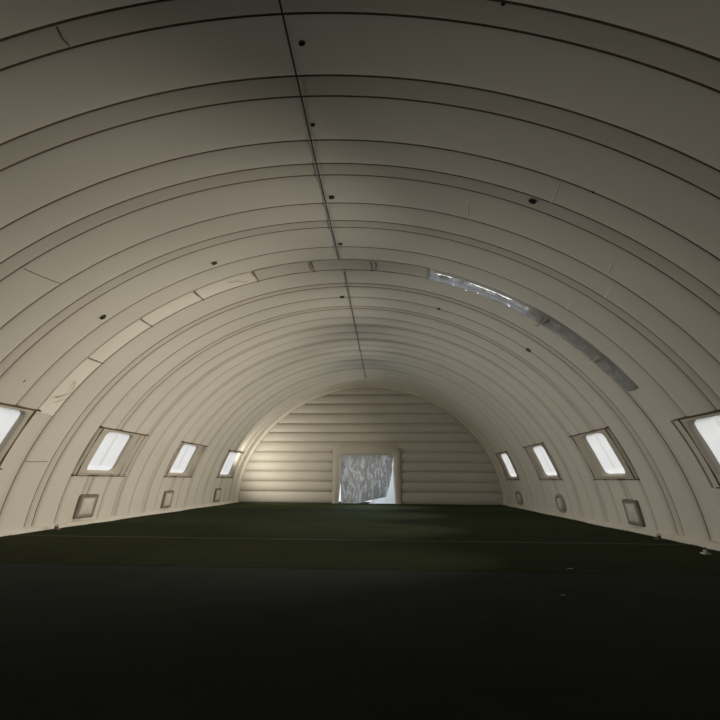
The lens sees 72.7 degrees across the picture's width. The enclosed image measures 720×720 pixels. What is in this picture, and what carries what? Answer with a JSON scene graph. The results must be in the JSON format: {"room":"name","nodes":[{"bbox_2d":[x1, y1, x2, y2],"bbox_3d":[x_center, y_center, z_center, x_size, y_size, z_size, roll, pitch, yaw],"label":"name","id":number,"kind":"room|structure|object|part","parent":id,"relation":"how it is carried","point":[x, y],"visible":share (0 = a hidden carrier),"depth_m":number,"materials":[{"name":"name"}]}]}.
{"room":"inflatable tent hall","nodes":[
{"label":"inflatable tent hall","id":0,"kind":"room"},
{"bbox_2d":[0,337,263,530],"bbox_3d":[-8.950,2.208,12.713,2.390,4.831,44.710,0,-14,3],"label":"wall","id":1,"kind":"structure","parent":0,"point":[32,493],"depth_m":16.05,"materials":[{"name":"fabric"}]},
{"bbox_2d":[0,402,40,469],"bbox_3d":[-9.250,1.763,11.710,0.966,1.643,3.080,0,-14,3],"label":"window","id":2,"kind":"structure","parent":1,"relation":"in","point":[13,418],"depth_m":12.82,"materials":[{"name":"plastic"}]},
{"bbox_3d":[-9.311,1.761,11.951,0.718,1.350,1.860,0,-14,3],"label":"pane","id":3,"kind":"part","parent":2,"relation":"part of","materials":[{"name":"plastic"}]},
{"bbox_2d":[73,494,98,518],"bbox_3d":[-9.623,5.100,17.117,0.343,0.827,1.050,0,-14,3],"label":"air vent","id":4,"kind":"object","parent":1,"relation":"in","point":[86,503],"visible":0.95,"depth_m":16.98,"materials":[{"name":"fabric"}]},
{"bbox_2d":[71,425,148,476],"bbox_3d":[-8.978,3.387,17.824,0.898,1.677,3.340,0,-14,3],"label":"window","id":5,"kind":"structure","parent":1,"relation":"in","point":[110,452],"depth_m":17.62,"materials":[{"name":"glass"}]},
{"bbox_3d":[-9.063,3.281,17.633,0.664,1.380,1.750,0,-14,3],"label":"pane","id":6,"kind":"part","parent":5,"relation":"part of","materials":[{"name":"glass"}]},
{"bbox_2d":[0,500,235,536],"bbox_3d":[-9.920,4.473,12.215,0.473,0.170,44.612,0,-14,3],"label":"baseboard","id":7,"kind":"structure","parent":1,"relation":"attached to","point":[111,518],"depth_m":17.75,"materials":[{"name":"plastic"}]},
{"bbox_2d":[160,490,173,507],"bbox_3d":[-9.228,6.626,23.320,0.324,0.828,0.950,0,-14,3],"label":"air vent","id":8,"kind":"object","parent":1,"relation":"in","point":[167,498],"visible":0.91,"depth_m":23.18,"materials":[{"name":"fabric"}]},
{"bbox_2d":[163,441,207,477],"bbox_3d":[-8.619,4.973,24.334,0.855,1.698,3.360,0,-14,3],"label":"window","id":9,"kind":"structure","parent":1,"relation":"in","point":[184,461],"depth_m":24.21,"materials":[{"name":"glass"}]},
{"bbox_3d":[-8.710,4.841,24.037,0.630,1.398,1.950,0,-14,3],"label":"pane","id":10,"kind":"part","parent":9,"relation":"part of","materials":[{"name":"glass"}]},
{"bbox_2d":[213,488,221,501],"bbox_3d":[-8.801,8.277,30.032,0.303,0.829,1.000,0,-14,3],"label":"air vent","id":11,"kind":"object","parent":1,"relation":"in","point":[217,493],"visible":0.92,"depth_m":29.84,"materials":[{"name":"fabric"}]},
{"bbox_2d":[216,450,243,477],"bbox_3d":[-8.242,6.637,31.165,0.809,1.721,3.240,0,-14,3],"label":"window","id":12,"kind":"structure","parent":1,"relation":"in","point":[229,464],"depth_m":31.14,"materials":[{"name":"glass"}]},
{"bbox_3d":[-8.328,6.525,30.949,0.592,1.417,2.000,0,-14,3],"label":"pane","id":13,"kind":"part","parent":12,"relation":"part of","materials":[{"name":"glass"}]},
{"bbox_2d":[339,502,369,503],"bbox_3d":[-0.267,4.878,12.592,24.000,0.300,48.710,0,-14,3],"label":"floor","id":14,"kind":"structure","parent":0,"point":[339,502],"depth_m":33.67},
{"bbox_2d":[14,523,692,544],"bbox_3d":[-0.453,5.310,15.062,18.403,0.028,4.085,0,-14,3],"label":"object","id":15,"kind":"structure","parent":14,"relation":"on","point":[366,533],"depth_m":14.70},
{"bbox_2d":[653,534,664,539],"bbox_3d":[8.413,4.975,13.766,0.200,0.156,0.240,0,-14,3],"label":"anchor","id":16,"kind":"object","parent":15,"relation":"on","point":[658,537],"visible":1,"depth_m":13.72,"materials":[{"name":"grey metal"}]},
{"bbox_2d":[99,514,619,529],"bbox_3d":[-0.210,6.349,19.286,18.323,0.020,4.570,0,-14,3],"label":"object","id":17,"kind":"structure","parent":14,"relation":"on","point":[155,518],"depth_m":18.92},
{"bbox_2d":[0,563,719,719],"bbox_3d":[-1.154,2.323,2.849,18.550,0.020,12.470,0,-14,3],"label":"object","id":18,"kind":"structure","parent":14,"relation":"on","point":[78,642],"depth_m":4.77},
{"bbox_2d":[0,535,719,575],"bbox_3d":[-0.685,4.324,11.019,18.474,0.020,4.320,0,-14,3],"label":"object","id":19,"kind":"structure","parent":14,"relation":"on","point":[641,559],"depth_m":10.56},
{"bbox_2d":[700,547,710,554],"bbox_3d":[7.817,4.318,11.073,0.150,0.144,0.180,0,-14,3],"label":"anchor","id":20,"kind":"object","parent":19,"relation":"on","point":[705,551],"visible":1,"depth_m":11.04,"materials":[{"name":"metal"}]},
{"bbox_2d":[161,508,567,518],"bbox_3d":[0.060,7.501,23.990,18.235,0.020,5.070,0,-14,3],"label":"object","id":21,"kind":"structure","parent":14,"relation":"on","point":[196,511],"depth_m":23.59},
{"bbox_2d":[202,502,533,511],"bbox_3d":[0.391,8.911,29.745,18.113,0.020,6.740,0,-14,3],"label":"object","id":22,"kind":"structure","parent":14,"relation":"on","point":[439,507],"depth_m":29.24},
{"bbox_2d":[0,0,719,461],"bbox_3d":[-1.417,-0.491,12.947,16.521,6.254,44.879,0,-14,3],"label":"ceiling","id":23,"kind":"structure","parent":0,"point":[145,145],"depth_m":8.87,"materials":[{"name":"fabric"}]},
{"bbox_2d":[37,358,100,414],"bbox_3d":[-8.211,0.775,13.852,1.243,1.525,0.700,0,-14,3],"label":"flap","id":24,"kind":"object","parent":23,"relation":"attached to","point":[49,407],"visible":1,"depth_m":13.81,"materials":[{"name":"fabric"}]},
{"bbox_2d":[89,319,150,362],"bbox_3d":[-6.882,-0.521,14.093,1.376,1.133,0.700,0,-14,3],"label":"flap","id":25,"kind":"object","parent":23,"relation":"attached to","point":[110,347],"visible":1,"depth_m":13.99,"materials":[{"name":"fabric"}]},
{"bbox_2d":[142,292,201,324],"bbox_3d":[-5.449,-1.474,14.244,1.460,0.843,0.700,0,-14,3],"label":"flap","id":26,"kind":"object","parent":23,"relation":"attached to","point":[159,314],"visible":1,"depth_m":14.14,"materials":[{"name":"fabric"}]},
{"bbox_2d":[195,272,255,298],"bbox_3d":[-3.892,-2.156,14.322,1.599,0.611,0.700,0,-14,3],"label":"flap","id":27,"kind":"object","parent":23,"relation":"attached to","point":[215,288],"visible":0.99,"depth_m":14.21,"materials":[{"name":"fabric"}]},
{"bbox_2d":[254,262,312,279],"bbox_3d":[-2.225,-2.599,14.335,1.621,0.305,0.700,0,-14,3],"label":"flap","id":28,"kind":"object","parent":23,"relation":"attached to","point":[262,274],"visible":1,"depth_m":14.28,"materials":[{"name":"fabric"}]},
{"bbox_2d":[298,40,304,45],"bbox_3d":[-0.809,-4.402,6.817,0.104,0.058,0.082,0,-14,3],"label":"loop","id":29,"kind":"object","parent":23,"relation":"attached to","point":[301,42],"visible":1,"depth_m":6.80,"materials":[{"name":"black metal"}]},
{"bbox_2d":[278,0,339,259],"bbox_3d":[-1.193,-5.343,3.285,0.028,0.154,21.700,0,-14,3],"label":"cord","id":30,"kind":"object","parent":23,"relation":"attached to","point":[279,1],"visible":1,"depth_m":7.95,"materials":[{"name":"black"}]},
{"bbox_2d":[312,260,370,270],"bbox_3d":[-0.524,-2.759,14.276,1.668,0.074,0.700,0,-14,3],"label":"flap","id":31,"kind":"object","parent":23,"relation":"attached to","point":[326,264],"visible":1,"depth_m":14.21,"materials":[{"name":"fabric"}]},
{"bbox_2d":[344,271,365,377],"bbox_3d":[-0.045,-0.740,23.406,0.028,0.478,17.921,0,-14,3],"label":"cord","id":32,"kind":"object","parent":23,"relation":"attached to","point":[344,271],"visible":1,"depth_m":19.44,"materials":[{"name":"black"}]},
{"bbox_2d":[372,260,427,277],"bbox_3d":[1.136,-2.621,14.147,1.576,0.300,0.700,0,-14,3],"label":"flap","id":33,"kind":"object","parent":23,"relation":"attached to","point":[377,265],"visible":1,"depth_m":14.09,"materials":[{"name":"fabric"}]},
{"bbox_2d":[428,271,633,391],"bbox_3d":[4.577,-0.818,13.590,5.239,3.415,0.560,0,-14,3],"label":"plastic film","id":34,"kind":"object","parent":23,"relation":"attached to","point":[551,325],"visible":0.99,"depth_m":13.55,"materials":[{"name":"clear plastic"}]},
{"bbox_2d":[528,198,536,203],"bbox_3d":[3.249,-2.984,9.185,0.134,0.118,0.135,-13,-19,43],"label":"loop","id":35,"kind":"object","parent":23,"relation":"attached to","point":[531,200],"visible":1,"depth_m":9.17,"materials":[{"name":"black metal"}]},
{"bbox_2d":[238,388,503,504],"bbox_3d":[0.624,5.608,34.284,18.692,8.600,0.190,0,-14,3],"label":"wall","id":36,"kind":"structure","parent":0,"point":[444,463],"depth_m":34.08,"materials":[{"name":"fabric"}]},
{"bbox_2d":[332,444,402,503],"bbox_3d":[0.527,7.820,33.903,4.890,4.120,0.590,0,-14,3],"label":"door frame","id":37,"kind":"structure","parent":36,"relation":"in","point":[394,451],"depth_m":33.90,"materials":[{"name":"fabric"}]},
{"bbox_2d":[340,455,392,502],"bbox_3d":[0.448,8.214,33.750,3.657,3.240,0.177,0,-14,3],"label":"plastic sheet","id":38,"kind":"object","parent":37,"relation":"hanging from","point":[363,478],"visible":1,"depth_m":33.77,"materials":[{"name":"plastic"}]},
{"bbox_2d":[370,466,395,503],"bbox_3d":[1.524,8.630,33.817,1.860,2.500,0.120,0,-14,3],"label":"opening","id":39,"kind":"object","parent":37,"relation":"attached to","point":[390,498],"visible":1,"depth_m":33.59,"materials":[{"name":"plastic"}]},
{"bbox_2d":[235,385,506,504],"bbox_3d":[0.621,5.667,34.224,19.032,8.512,0.456,0,-14,3],"label":"trim","id":40,"kind":"structure","parent":36,"relation":"attached to","point":[278,420],"depth_m":34.46,"materials":[{"name":"fabric"}]},
{"bbox_2d":[476,307,719,541],"bbox_3d":[7.690,2.104,11.783,2.390,4.831,44.710,0,-14,3],"label":"wall","id":41,"kind":"structure","parent":0,"point":[676,375],"depth_m":13.91,"materials":[{"name":"fabric"}]},
{"bbox_2d":[496,451,520,479],"bbox_3d":[9.099,6.528,30.195,0.809,1.721,3.240,0,-14,3],"label":"window","id":42,"kind":"structure","parent":41,"relation":"in","point":[507,464],"depth_m":30.21,"materials":[{"name":"glass"}]},
{"bbox_3d":[9.159,6.416,29.971,0.592,1.417,2.000,0,-14,3],"label":"pane","id":43,"kind":"part","parent":42,"relation":"part of","materials":[{"name":"glass"}]},
{"bbox_2d":[515,491,522,504],"bbox_3d":[9.567,8.222,29.248,0.286,0.828,1.300,0,-14,3],"label":"air vent","id":44,"kind":"object","parent":41,"relation":"in","point":[519,498],"visible":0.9,"depth_m":29.05,"materials":[{"name":"fabric"}]},
{"bbox_2d":[523,442,562,479],"bbox_3d":[8.691,4.864,23.366,0.855,1.698,3.360,0,-14,3],"label":"window","id":45,"kind":"structure","parent":41,"relation":"in","point":[546,468],"depth_m":23.25,"materials":[{"name":"glass"}]},
{"bbox_3d":[8.747,4.732,23.061,0.630,1.398,1.950,0,-14,3],"label":"pane","id":46,"kind":"part","parent":45,"relation":"part of","materials":[{"name":"glass"}]},
{"bbox_2d":[555,494,565,511],"bbox_3d":[9.212,6.528,22.362,0.310,0.827,1.100,0,-14,3],"label":"air vent","id":47,"kind":"object","parent":41,"relation":"in","point":[560,502],"visible":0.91,"depth_m":22.21,"materials":[{"name":"fabric"}]},
{"bbox_2d":[569,426,638,479],"bbox_3d":[8.303,3.279,16.858,0.898,1.677,3.340,0,-14,3],"label":"window","id":48,"kind":"structure","parent":41,"relation":"in","point":[605,457],"depth_m":16.66,"materials":[{"name":"glass"}]},
{"bbox_3d":[8.364,3.172,16.659,0.664,1.380,1.750,0,-14,3],"label":"pane","id":49,"kind":"part","parent":48,"relation":"part of","materials":[{"name":"glass"}]},
{"bbox_2d":[505,503,719,550],"bbox_3d":[8.627,4.357,11.178,0.473,0.170,44.612,0,-14,3],"label":"baseboard","id":50,"kind":"structure","parent":41,"relation":"attached to","point":[714,545],"depth_m":15.76,"materials":[{"name":"plastic"}]},
{"bbox_2d":[622,499,645,526],"bbox_3d":[8.871,4.912,15.791,0.344,0.826,0.950,0,-14,3],"label":"air vent","id":51,"kind":"object","parent":41,"relation":"in","point":[632,508],"visible":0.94,"depth_m":15.63,"materials":[{"name":"fabric"}]},
{"bbox_2d":[670,409,719,488],"bbox_3d":[8.013,1.922,10.534,0.902,1.673,2.798,0,-14,3],"label":"window","id":52,"kind":"structure","parent":41,"relation":"in","point":[703,429],"depth_m":11.33,"materials":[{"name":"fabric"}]},
{"bbox_3d":[8.089,1.879,10.598,0.666,1.380,1.650,0,-14,3],"label":"pane","id":53,"kind":"part","parent":52,"relation":"part of","materials":[{"name":"glass"}]}
]}

